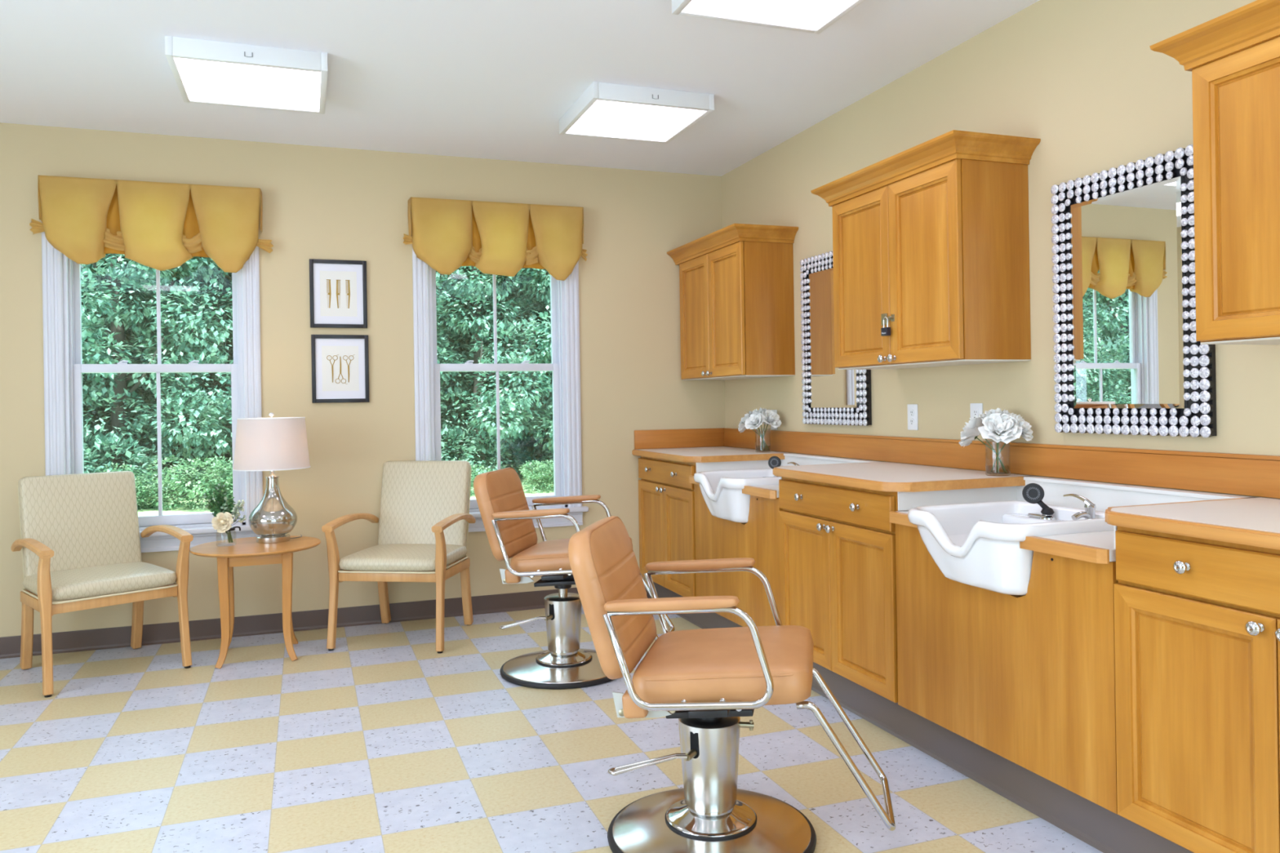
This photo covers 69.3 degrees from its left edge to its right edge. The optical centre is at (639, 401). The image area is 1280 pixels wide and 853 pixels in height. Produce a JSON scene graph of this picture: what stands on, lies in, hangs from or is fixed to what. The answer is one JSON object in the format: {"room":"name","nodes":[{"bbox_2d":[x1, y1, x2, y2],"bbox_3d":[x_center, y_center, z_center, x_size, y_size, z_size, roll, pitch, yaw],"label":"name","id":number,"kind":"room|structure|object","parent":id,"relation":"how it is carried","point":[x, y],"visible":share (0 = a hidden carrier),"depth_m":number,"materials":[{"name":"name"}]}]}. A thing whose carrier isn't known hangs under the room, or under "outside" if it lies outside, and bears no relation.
{"room":"salon","nodes":[
{"label":"salon","id":0,"kind":"room"},
{"bbox_2d":[0,122,724,637],"bbox_3d":[-2.193,-0.073,5.102,6.080,2.690,0.150,-1,0,-20],"label":"wall","id":1,"kind":"structure","parent":0,"point":[319,202],"depth_m":5.22,"materials":[{"name":"beige paint"}]},
{"bbox_2d":[41,222,269,552],"bbox_3d":[-2.569,-0.160,4.937,1.081,1.901,0.205,-1,0,-20],"label":"window","id":2,"kind":"structure","parent":1,"relation":"in","point":[64,367],"depth_m":4.90,"materials":[{"name":"white wood"}]},
{"bbox_2d":[29,174,273,272],"bbox_3d":[-2.529,-0.908,4.846,1.138,0.460,0.139,-1,0,-20],"label":"valance","id":3,"kind":"object","parent":2,"relation":"attached to","point":[161,226],"visible":1,"depth_m":4.79,"materials":[{"name":"yellow fabric"}]},
{"bbox_2d":[0,587,648,658],"bbox_3d":[-2.403,1.223,4.930,5.230,0.105,0.016,-1,0,-20],"label":"baseboard","id":4,"kind":"structure","parent":1,"relation":"attached to","point":[259,624],"depth_m":5.07,"materials":[{"name":"brown rubber"}]},
{"bbox_2d":[309,258,367,328],"bbox_3d":[-1.690,-0.602,5.195,0.305,0.380,0.021,-1,0,-20],"label":"framed print","id":5,"kind":"object","parent":1,"relation":"attached to","point":[338,295],"visible":1,"depth_m":5.19,"materials":[{"name":"black"}]},
{"bbox_2d":[320,270,357,316],"bbox_3d":[-1.690,-0.604,5.194,0.196,0.253,0.001,-1,0,-20],"label":"artwork","id":6,"kind":"object","parent":5,"relation":"attached to","point":[338,288],"depth_m":5.19,"materials":[{"name":"white paper"}]},
{"bbox_2d":[311,334,368,403],"bbox_3d":[-1.680,-0.183,5.197,0.305,0.380,0.021,-1,0,-20],"label":"framed print","id":7,"kind":"object","parent":1,"relation":"attached to","point":[340,362],"visible":1,"depth_m":5.19,"materials":[{"name":"black"}]},
{"bbox_2d":[321,346,359,391],"bbox_3d":[-1.679,-0.185,5.196,0.196,0.253,0.001,-1,0,-20],"label":"artwork","id":8,"kind":"object","parent":7,"relation":"attached to","point":[340,364],"depth_m":5.19,"materials":[{"name":"white paper"}]},
{"bbox_2d":[412,248,588,532],"bbox_3d":[-0.853,-0.187,5.558,1.051,1.901,0.205,-1,0,-20],"label":"window","id":9,"kind":"structure","parent":1,"relation":"in","point":[565,366],"depth_m":5.62,"materials":[{"name":"white wood"}]},
{"bbox_2d":[402,196,587,280],"bbox_3d":[-0.839,-0.941,5.458,1.092,0.448,0.140,-1,0,-20],"label":"valance","id":10,"kind":"object","parent":9,"relation":"attached to","point":[493,237],"visible":1,"depth_m":5.40,"materials":[{"name":"yellow fabric"}]},
{"bbox_2d":[634,427,724,449],"bbox_3d":[0.262,0.236,5.898,0.629,0.118,0.019,-1,0,-20],"label":"backsplash","id":11,"kind":"structure","parent":1,"relation":"attached to","point":[690,437],"depth_m":5.88,"materials":[{"name":"brown wood"}]},
{"bbox_2d":[0,0,1039,176],"bbox_3d":[-0.948,-1.498,1.599,6.080,0.120,7.600,-1,0,-20],"label":"ceiling","id":12,"kind":"structure","parent":0,"point":[488,79],"depth_m":3.99,"materials":[{"name":"white paint"}]},
{"bbox_2d":[164,35,328,114],"bbox_3d":[-1.666,-1.389,3.985,0.600,0.075,0.604,-1,0,-20],"label":"ceiling light","id":13,"kind":"object","parent":12,"relation":"attached to","point":[210,72],"visible":1,"depth_m":3.85,"materials":[{"name":"white plastic"}]},
{"bbox_2d":[173,57,320,111],"bbox_3d":[-1.667,-1.361,3.986,0.548,0.006,0.548,-1,0,-20],"label":"diffuser","id":14,"kind":"object","parent":13,"relation":"attached to","point":[202,81],"depth_m":3.97,"materials":[{"name":"white plastic"}]},
{"bbox_2d":[559,81,714,143],"bbox_3d":[-0.030,-1.415,4.577,0.600,0.075,0.604,-1,0,-20],"label":"ceiling light","id":15,"kind":"object","parent":12,"relation":"attached to","point":[607,110],"visible":1,"depth_m":4.45,"materials":[{"name":"white plastic"}]},
{"bbox_2d":[566,99,705,140],"bbox_3d":[-0.031,-1.387,4.579,0.548,0.006,0.548,-1,0,-20],"label":"diffuser","id":16,"kind":"object","parent":15,"relation":"attached to","point":[601,118],"depth_m":4.57,"materials":[{"name":"white plastic"}]},
{"bbox_2d":[671,0,865,34],"bbox_3d":[0.497,-1.424,3.119,0.600,0.075,0.604,-1,0,-20],"label":"ceiling light","id":17,"kind":"object","parent":12,"relation":"attached to","point":[814,16],"visible":1,"depth_m":3.30,"materials":[{"name":"white plastic"}]},
{"bbox_2d":[0,606,1102,852],"bbox_3d":[-0.903,1.311,1.599,6.080,0.120,7.600,-1,0,-20],"label":"floor","id":18,"kind":"structure","parent":0,"point":[380,741],"depth_m":3.24,"materials":[{"name":"tile"}]},
{"bbox_2d":[10,471,193,697],"bbox_3d":[-2.591,0.818,4.433,0.667,0.920,0.641,-1,0,44],"label":"armchair","id":19,"kind":"object","parent":18,"relation":"on","point":[80,540],"visible":1,"depth_m":4.45,"materials":[{"name":"beige fabric"}]},
{"bbox_2d":[17,471,142,577],"bbox_3d":[-2.770,0.626,4.604,0.155,0.529,0.515,-1,0,44],"label":"cushion","id":20,"kind":"object","parent":19,"relation":"on","point":[87,520],"depth_m":4.57,"materials":[{"name":"fabric"}]},
{"bbox_2d":[22,561,176,600],"bbox_3d":[-2.566,0.853,4.409,0.500,0.099,0.545,-1,0,44],"label":"seat cushion","id":21,"kind":"object","parent":19,"relation":"on","point":[77,580],"depth_m":4.30,"materials":[{"name":"fabric"}]},
{"bbox_2d":[189,535,320,668],"bbox_3d":[-1.908,0.991,4.625,0.606,0.553,0.606,-1,0,-20],"label":"side table","id":22,"kind":"object","parent":18,"relation":"on","point":[243,552],"visible":0.92,"depth_m":4.51,"materials":[{"name":"brown wood"}]},
{"bbox_2d":[216,526,240,546],"bbox_3d":[-2.055,0.669,4.608,0.099,0.094,0.092,-1,0,20],"label":"glass jar","id":23,"kind":"object","parent":22,"relation":"on","point":[233,527],"visible":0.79,"depth_m":4.60,"materials":[{"name":"clear glass"}]},
{"bbox_2d":[203,480,246,542],"bbox_3d":[-2.061,0.549,4.597,0.193,0.310,0.152,-1,0,-20],"label":"bouquet","id":24,"kind":"object","parent":23,"relation":"in","point":[222,521],"visible":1,"depth_m":4.58,"materials":[{"name":"green plant"}]},
{"bbox_2d":[232,412,311,543],"bbox_3d":[-1.874,0.385,4.725,0.369,0.656,0.369,-1,0,-9],"label":"table lamp","id":25,"kind":"object","parent":22,"relation":"on","point":[272,444],"visible":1,"depth_m":4.59,"materials":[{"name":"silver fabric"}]},
{"bbox_2d":[321,460,475,653],"bbox_3d":[-1.245,0.797,4.965,0.641,0.920,0.667,-1,0,8],"label":"armchair","id":26,"kind":"object","parent":18,"relation":"on","point":[425,517],"visible":1,"depth_m":5.13,"materials":[{"name":"beige fabric"}]},
{"bbox_2d":[338,544,466,572],"bbox_3d":[-1.249,0.832,4.931,0.545,0.099,0.500,-1,0,8],"label":"seat cushion","id":27,"kind":"object","parent":26,"relation":"on","point":[380,557],"depth_m":4.73,"materials":[{"name":"fabric"}]},
{"bbox_2d":[377,460,470,557],"bbox_3d":[-1.214,0.601,5.208,0.515,0.529,0.155,-1,0,8],"label":"cushion","id":28,"kind":"object","parent":26,"relation":"on","point":[416,495],"depth_m":5.18,"materials":[{"name":"fabric"}]},
{"bbox_2d":[473,467,675,688],"bbox_3d":[-0.288,0.777,4.270,0.855,0.928,0.622,-1,0,11],"label":"salon chair","id":29,"kind":"object","parent":18,"relation":"on","point":[506,516],"visible":0.85,"depth_m":4.18,"materials":[{"name":"orange leather"}]},
{"bbox_2d":[638,456,696,596],"bbox_3d":[0.408,0.778,5.494,0.638,0.900,0.868,-1,0,-20],"label":"base cabinet","id":30,"kind":"object","parent":18,"relation":"on","point":[666,496],"visible":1,"depth_m":5.34,"materials":[{"name":"brown wood"}]},
{"bbox_2d":[631,446,787,462],"bbox_3d":[0.397,0.311,5.474,0.623,0.034,0.902,-1,0,-20],"label":"countertop","id":31,"kind":"structure","parent":30,"relation":"on","point":[710,454],"depth_m":5.21,"materials":[{"name":"brown wood"}]},
{"bbox_2d":[756,440,770,452],"bbox_3d":[0.700,0.221,5.275,0.088,0.135,0.088,-1,0,-20],"label":"glass vase","id":32,"kind":"object","parent":31,"relation":"on","point":[770,441],"visible":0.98,"depth_m":5.25,"materials":[{"name":"glass"}]},
{"bbox_2d":[739,409,767,449],"bbox_3d":[0.633,0.162,5.305,0.143,0.233,0.141,-1,0,-20],"label":"rose","id":33,"kind":"object","parent":32,"relation":"on","point":[746,415],"visible":0.35,"depth_m":5.28,"materials":[{"name":"white plant"}]},
{"bbox_2d":[737,416,768,449],"bbox_3d":[0.637,0.179,5.295,0.107,0.199,0.178,-1,0,-36],"label":"rose","id":34,"kind":"object","parent":32,"relation":"on","point":[743,429],"visible":0.36,"depth_m":5.31,"materials":[{"name":"white plant"}]},
{"bbox_2d":[744,413,765,449],"bbox_3d":[0.650,0.170,5.235,0.114,0.217,0.136,-1,0,9],"label":"rose","id":35,"kind":"object","parent":32,"relation":"on","point":[754,421],"visible":1,"depth_m":5.21,"materials":[{"name":"white plant"}]},
{"bbox_2d":[749,407,769,449],"bbox_3d":[0.676,0.155,5.283,0.125,0.244,0.128,-1,0,-20],"label":"rose","id":36,"kind":"object","parent":32,"relation":"in","point":[756,411],"visible":0.48,"depth_m":5.26,"materials":[{"name":"white plant"}]},
{"bbox_2d":[761,422,770,450],"bbox_3d":[0.728,0.158,5.333,0.122,0.237,0.118,-1,0,-20],"label":"rose","id":37,"kind":"object","parent":32,"relation":"on","point":[764,423],"visible":0.14,"depth_m":5.29,"materials":[{"name":"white plant"}]},
{"bbox_2d":[760,409,782,449],"bbox_3d":[0.734,0.161,5.221,0.127,0.231,0.121,-1,0,14],"label":"rose","id":38,"kind":"object","parent":32,"relation":"on","point":[771,418],"visible":1,"depth_m":5.21,"materials":[{"name":"white plant"}]},
{"bbox_2d":[568,515,895,852],"bbox_3d":[0.264,0.789,2.614,0.855,0.888,0.622,-1,0,11],"label":"salon chair","id":39,"kind":"object","parent":18,"relation":"on","point":[706,679],"visible":1,"depth_m":2.52,"materials":[{"name":"brown leather"}]},
{"bbox_2d":[688,453,880,626],"bbox_3d":[0.718,0.684,4.636,0.626,0.790,0.950,-1,0,-20],"label":"base cabinet","id":40,"kind":"object","parent":18,"relation":"on","point":[715,538],"visible":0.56,"depth_m":4.49,"materials":[{"name":"brown wood"}]},
{"bbox_2d":[693,468,780,523],"bbox_3d":[0.580,0.471,4.647,0.506,0.222,0.530,-1,0,-20],"label":"sink","id":41,"kind":"object","parent":40,"relation":"attached to","point":[722,495],"visible":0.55,"depth_m":4.47,"materials":[{"name":"white ceramic"}]},
{"bbox_2d":[768,456,781,476],"bbox_3d":[0.710,0.340,4.777,0.088,0.117,0.095,-1,0,-20],"label":"sprayer","id":42,"kind":"object","parent":41,"relation":"on","point":[774,461],"visible":0.68,"depth_m":4.77,"materials":[{"name":"black plastic"}]},
{"bbox_2d":[786,462,799,465],"bbox_3d":[0.764,0.350,4.616,0.096,0.095,0.099,-1,0,-20],"label":"faucet","id":43,"kind":"object","parent":41,"relation":"on","point":[793,463],"visible":0.16,"depth_m":4.62,"materials":[{"name":"silver metal"}]},
{"bbox_2d":[751,484,778,497],"bbox_3d":[0.718,0.408,4.638,0.585,0.030,0.950,-1,0,-20],"label":"countertop","id":44,"kind":"structure","parent":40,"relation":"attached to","point":[774,488],"depth_m":4.23,"materials":[{"name":"orange laminate"}]},
{"bbox_2d":[778,476,907,702],"bbox_3d":[1.026,0.769,3.787,0.638,0.900,0.849,-1,0,-20],"label":"base cabinet","id":45,"kind":"object","parent":18,"relation":"on","point":[837,543],"visible":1,"depth_m":3.61,"materials":[{"name":"brown wood"}]},
{"bbox_2d":[773,462,1032,492],"bbox_3d":[1.009,0.301,3.783,0.623,0.034,0.955,-1,0,-20],"label":"countertop","id":46,"kind":"structure","parent":45,"relation":"on","point":[874,476],"depth_m":3.54,"materials":[{"name":"brown wood"}]},
{"bbox_2d":[985,439,1010,475],"bbox_3d":[1.347,0.211,3.489,0.088,0.135,0.088,-1,0,-20],"label":"glass vase","id":47,"kind":"object","parent":46,"relation":"on","point":[992,473],"visible":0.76,"depth_m":3.49,"materials":[{"name":"glass"}]},
{"bbox_2d":[960,413,1004,472],"bbox_3d":[1.283,0.155,3.521,0.133,0.225,0.141,-1,0,-20],"label":"rose","id":48,"kind":"object","parent":47,"relation":"on","point":[971,429],"visible":0.8,"depth_m":3.50,"materials":[{"name":"white plant"}]},
{"bbox_2d":[959,426,1007,472],"bbox_3d":[1.292,0.171,3.525,0.109,0.195,0.175,-1,0,-20],"label":"rose","id":49,"kind":"object","parent":47,"relation":"on","point":[967,442],"visible":0.47,"depth_m":3.56,"materials":[{"name":"white plant"}]},
{"bbox_2d":[982,408,1009,472],"bbox_3d":[1.365,0.148,3.546,0.122,0.238,0.128,-1,0,-20],"label":"rose","id":50,"kind":"object","parent":47,"relation":"on","point":[991,409],"visible":0.04,"depth_m":3.50,"materials":[{"name":"white plant"}]},
{"bbox_2d":[979,408,1014,462],"bbox_3d":[1.340,0.145,3.479,0.138,0.243,0.137,-1,0,-20],"label":"rose","id":51,"kind":"object","parent":47,"relation":"in","point":[987,413],"visible":0.42,"depth_m":3.46,"materials":[{"name":"white plant"}]},
{"bbox_2d":[977,413,1022,471],"bbox_3d":[1.319,0.155,3.424,0.137,0.225,0.144,-1,0,-20],"label":"rose","id":52,"kind":"object","parent":47,"relation":"on","point":[1005,428],"visible":1,"depth_m":3.40,"materials":[{"name":"white plant"}]},
{"bbox_2d":[991,413,1033,471],"bbox_3d":[1.403,0.154,3.456,0.124,0.225,0.149,-1,0,-20],"label":"rose","id":53,"kind":"object","parent":47,"relation":"on","point":[1026,433],"visible":0.59,"depth_m":3.42,"materials":[{"name":"white plant"}]},
{"bbox_2d":[889,475,1254,813],"bbox_3d":[1.331,0.675,2.942,0.626,0.790,0.942,-1,0,-20],"label":"base cabinet","id":54,"kind":"object","parent":18,"relation":"on","point":[1028,679],"visible":0.56,"depth_m":2.74,"materials":[{"name":"brown wood"}]},
{"bbox_2d":[894,510,1115,561],"bbox_3d":[1.332,0.399,2.943,0.585,0.030,0.942,-1,0,-20],"label":"countertop","id":55,"kind":"structure","parent":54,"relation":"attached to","point":[1103,540],"depth_m":2.58,"materials":[{"name":"white laminate"}]},
{"bbox_2d":[907,500,1113,595],"bbox_3d":[1.194,0.461,2.953,0.506,0.222,0.530,-1,0,-20],"label":"sink","id":56,"kind":"object","parent":54,"relation":"attached to","point":[976,544],"visible":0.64,"depth_m":2.82,"materials":[{"name":"white ceramic"}]},
{"bbox_2d":[1022,483,1055,519],"bbox_3d":[1.323,0.330,3.083,0.088,0.117,0.095,-1,0,-20],"label":"sprayer","id":57,"kind":"object","parent":56,"relation":"on","point":[1033,493],"visible":1,"depth_m":3.07,"materials":[{"name":"black plastic"}]},
{"bbox_2d":[1063,493,1096,519],"bbox_3d":[1.378,0.341,2.921,0.096,0.095,0.098,-1,0,-20],"label":"faucet","id":58,"kind":"object","parent":56,"relation":"on","point":[1090,508],"visible":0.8,"depth_m":2.89,"materials":[{"name":"silver metal"}]},
{"bbox_2d":[1113,526,1279,852],"bbox_3d":[1.640,0.759,2.090,0.638,0.900,0.863,-1,0,-20],"label":"base cabinet","id":59,"kind":"object","parent":18,"relation":"on","point":[1197,620],"visible":0.99,"depth_m":2.18,"materials":[{"name":"brown wood"}]},
{"bbox_2d":[1104,497,1279,550],"bbox_3d":[1.623,0.291,2.086,0.623,0.034,0.965,-1,0,-20],"label":"countertop","id":60,"kind":"structure","parent":59,"relation":"on","point":[1253,522],"depth_m":2.24,"materials":[{"name":"brown wood"}]},
{"bbox_2d":[648,582,1193,852],"bbox_3d":[1.294,1.145,2.395,0.016,0.143,7.300,-1,0,-20],"label":"toe kick","id":61,"kind":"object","parent":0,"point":[1098,827],"depth_m":2.92,"materials":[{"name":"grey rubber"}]},
{"bbox_2d":[721,0,1279,499],"bbox_3d":[1.887,-0.138,2.538,0.150,2.690,7.450,-1,0,-20],"label":"wall","id":62,"kind":"structure","parent":0,"point":[1084,78],"depth_m":3.46,"materials":[{"name":"beige paint"}]},
{"bbox_2d":[666,223,798,380],"bbox_3d":[0.527,-0.545,5.482,0.390,0.815,0.985,-1,0,-20],"label":"upper cabinet","id":63,"kind":"object","parent":62,"relation":"attached to","point":[736,280],"visible":1,"depth_m":5.14,"materials":[{"name":"brown wood"}]},
{"bbox_2d":[770,409,777,430],"bbox_3d":[0.776,0.106,5.383,0.009,0.116,0.072,-1,0,-20],"label":"wall outlet","id":64,"kind":"object","parent":62,"relation":"attached to","point":[774,411],"visible":0.26,"depth_m":5.37,"materials":[{"name":"white plastic"}]},
{"bbox_2d":[800,251,871,426],"bbox_3d":[0.989,-0.324,4.734,0.037,0.887,0.608,-1,0,-20],"label":"wall mirror","id":65,"kind":"object","parent":62,"relation":"attached to","point":[846,393],"visible":0.69,"depth_m":4.79,"materials":[{"name":"black mirror"}]},
{"bbox_2d":[808,267,859,408],"bbox_3d":[0.991,-0.324,4.735,0.030,0.712,0.434,-1,0,-20],"label":"mirror glass","id":66,"kind":"object","parent":65,"relation":"attached to","point":[830,387],"depth_m":4.79,"materials":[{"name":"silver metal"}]},
{"bbox_2d":[906,404,918,430],"bbox_3d":[1.221,0.070,4.154,0.009,0.116,0.072,-1,0,-20],"label":"wall outlet","id":67,"kind":"object","parent":62,"relation":"attached to","point":[913,414],"visible":1,"depth_m":4.15,"materials":[{"name":"white plastic"}]},
{"bbox_2d":[909,408,914,416],"bbox_3d":[1.219,0.050,4.153,0.004,0.033,0.033,-1,0,-20],"label":"receptacle","id":68,"kind":"object","parent":67,"relation":"attached to","point":[911,411],"depth_m":4.15,"materials":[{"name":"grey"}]},
{"bbox_2d":[909,417,914,425],"bbox_3d":[1.219,0.090,4.153,0.004,0.033,0.033,-1,0,-20],"label":"receptacle","id":69,"kind":"object","parent":67,"relation":"attached to","point":[911,420],"depth_m":4.15,"materials":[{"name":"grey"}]},
{"bbox_2d":[810,129,1040,369],"bbox_3d":[1.132,-0.555,3.810,0.390,0.815,0.984,-1,0,-20],"label":"upper cabinet","id":70,"kind":"object","parent":62,"relation":"attached to","point":[931,237],"visible":1,"depth_m":3.50,"materials":[{"name":"brown wood"}]},
{"bbox_2d":[880,316,890,336],"bbox_3d":[0.996,-0.305,3.757,0.020,0.078,0.042,-1,0,-20],"label":"padlock","id":71,"kind":"object","parent":70,"relation":"hanging from","point":[885,331],"visible":1,"depth_m":3.74,"materials":[{"name":"black"}]},
{"bbox_2d":[969,403,982,417],"bbox_3d":[1.364,0.065,3.759,0.010,0.116,0.072,-1,0,-20],"label":"wall outlet","id":72,"kind":"object","parent":62,"relation":"attached to","point":[975,409],"visible":0.44,"depth_m":3.75,"materials":[{"name":"white plastic"}]},
{"bbox_2d":[972,408,978,417],"bbox_3d":[1.362,0.065,3.758,0.004,0.068,0.033,-1,0,-20],"label":"receptacle","id":73,"kind":"object","parent":72,"relation":"attached to","point":[975,411],"depth_m":3.76,"materials":[{"name":"grey plastic"}]},
{"bbox_2d":[724,427,1279,498],"bbox_3d":[1.321,0.219,3.866,0.020,0.118,4.518,-1,0,-20],"label":"backsplash","id":74,"kind":"structure","parent":62,"relation":"attached to","point":[1243,474],"depth_m":3.33,"materials":[{"name":"brown wood"}]},
{"bbox_2d":[1050,144,1216,437],"bbox_3d":[1.599,-0.334,3.048,0.037,0.887,0.608,-1,0,-20],"label":"wall mirror","id":75,"kind":"object","parent":62,"relation":"attached to","point":[1129,359],"visible":0.91,"depth_m":3.02,"materials":[{"name":"black mirror"}]},
{"bbox_2d":[1070,176,1187,408],"bbox_3d":[1.601,-0.334,3.049,0.030,0.712,0.434,-1,0,-20],"label":"mirror glass","id":76,"kind":"object","parent":75,"relation":"attached to","point":[1129,297],"depth_m":3.02,"materials":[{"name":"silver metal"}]},
{"bbox_2d":[1149,0,1279,345],"bbox_3d":[1.744,-0.565,2.120,0.390,0.815,0.990,-1,0,-20],"label":"upper cabinet","id":77,"kind":"object","parent":62,"relation":"attached to","point":[1233,58],"visible":1,"depth_m":2.37,"materials":[{"name":"brown wood"}]},
{"label":"outside","id":78,"kind":"structure","parent":0,"visible":0},
{"bbox_2d":[137,464,554,516],"bbox_3d":[-10.198,1.769,22.034,56.000,0.100,37.140,-1,0,-20],"label":"lawn","id":79,"kind":"structure","parent":78,"point":[144,512],"depth_m":15.31,"materials":[{"name":"green plant"}]},
{"bbox_2d":[82,324,107,376],"bbox_3d":[-11.174,-1.707,15.297,4.182,7.282,3.782,-1,0,20],"label":"tree","id":80,"kind":"object","parent":79,"relation":"on","point":[85,362],"visible":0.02,"depth_m":15.75,"materials":[{"name":"green plant"}]},
{"bbox_2d":[80,264,146,460],"bbox_3d":[-12.453,-2.825,18.108,5.561,9.682,5.028,-1,0,33],"label":"tree","id":81,"kind":"object","parent":79,"relation":"on","point":[99,279],"visible":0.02,"depth_m":18.30,"materials":[{"name":"green plant"}]},
{"bbox_2d":[87,462,189,510],"bbox_3d":[-7.990,1.400,14.313,1.768,0.943,1.552,-1,0,-38],"label":"shrub","id":82,"kind":"object","parent":79,"relation":"on","point":[141,500],"visible":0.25,"depth_m":14.30,"materials":[{"name":"green plant"}]},
{"bbox_2d":[80,253,233,490],"bbox_3d":[-8.806,-1.695,15.856,4.081,7.549,4.049,-1,0,-31],"label":"tree","id":83,"kind":"object","parent":79,"relation":"on","point":[110,304],"visible":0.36,"depth_m":15.37,"materials":[{"name":"green plant"}]},
{"bbox_2d":[81,254,233,484],"bbox_3d":[-9.709,-2.459,18.927,4.976,9.278,5.016,-1,0,3],"label":"tree","id":84,"kind":"object","parent":79,"relation":"on","point":[86,409],"visible":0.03,"depth_m":18.46,"materials":[{"name":"green plant"}]},
{"bbox_2d":[114,256,233,493],"bbox_3d":[-7.412,-2.085,17.265,4.218,8.092,4.440,-1,0,-28],"label":"tree","id":85,"kind":"object","parent":79,"relation":"on","point":[220,442],"visible":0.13,"depth_m":15.90,"materials":[{"name":"green plant"}]},
{"bbox_2d":[142,454,232,511],"bbox_3d":[-6.532,1.297,14.645,2.238,0.955,1.779,-1,0,-44],"label":"shrub","id":86,"kind":"object","parent":79,"relation":"on","point":[212,480],"visible":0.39,"depth_m":14.23,"materials":[{"name":"green plant"}]},
{"bbox_2d":[191,266,233,437],"bbox_3d":[-6.908,-2.513,19.371,4.688,8.992,4.935,-1,0,-12],"label":"tree","id":87,"kind":"object","parent":79,"relation":"on","point":[222,303],"visible":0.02,"depth_m":17.73,"materials":[{"name":"green plant"}]},
{"bbox_2d":[435,271,465,447],"bbox_3d":[-5.370,-1.778,17.696,4.156,7.237,3.758,-1,0,-1],"label":"tree","id":88,"kind":"object","parent":79,"relation":"on","point":[442,376],"visible":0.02,"depth_m":17.39,"materials":[{"name":"green plant"}]},
{"bbox_2d":[452,457,491,495],"bbox_3d":[-3.194,1.371,15.908,1.488,0.793,1.306,-1,0,-38],"label":"shrub","id":89,"kind":"object","parent":79,"relation":"on","point":[473,477],"visible":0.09,"depth_m":15.98,"materials":[{"name":"green plant"}]},
{"bbox_2d":[435,266,550,471],"bbox_3d":[-4.476,-2.972,20.248,5.586,9.727,5.052,-1,0,-13],"label":"tree","id":90,"kind":"object","parent":79,"relation":"on","point":[467,306],"visible":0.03,"depth_m":19.29,"materials":[{"name":"green plant"}]},
{"bbox_2d":[435,266,552,483],"bbox_3d":[-3.107,-1.717,18.118,3.999,7.398,3.967,-1,0,17],"label":"tree","id":91,"kind":"object","parent":79,"relation":"on","point":[474,291],"visible":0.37,"depth_m":17.50,"materials":[{"name":"green plant"}]},
{"bbox_2d":[441,269,553,473],"bbox_3d":[-2.341,-2.429,21.523,4.838,8.949,4.799,-1,0,9],"label":"tree","id":92,"kind":"object","parent":79,"relation":"on","point":[538,448],"visible":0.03,"depth_m":20.56,"materials":[{"name":"green plant"}]},
{"bbox_2d":[497,267,553,469],"bbox_3d":[-0.974,-1.840,18.843,3.829,7.345,4.031,-1,0,-9],"label":"tree","id":93,"kind":"object","parent":79,"relation":"on","point":[544,295],"visible":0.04,"depth_m":18.03,"materials":[{"name":"green plant"}]},
{"bbox_2d":[519,459,554,493],"bbox_3d":[-1.657,1.338,16.627,1.216,0.653,1.530,-1,0,-17],"label":"shrub","id":94,"kind":"object","parent":79,"relation":"on","point":[537,473],"visible":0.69,"depth_m":16.31,"materials":[{"name":"green plant"}]},
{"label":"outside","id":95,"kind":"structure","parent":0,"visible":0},
{"bbox_2d":[80,261,552,477],"bbox_3d":[-11.972,-4.363,26.665,56.000,12.300,12.889,-1,0,-20],"label":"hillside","id":96,"kind":"structure","parent":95,"point":[529,421],"depth_m":23.62,"materials":[{"name":"green plant"}]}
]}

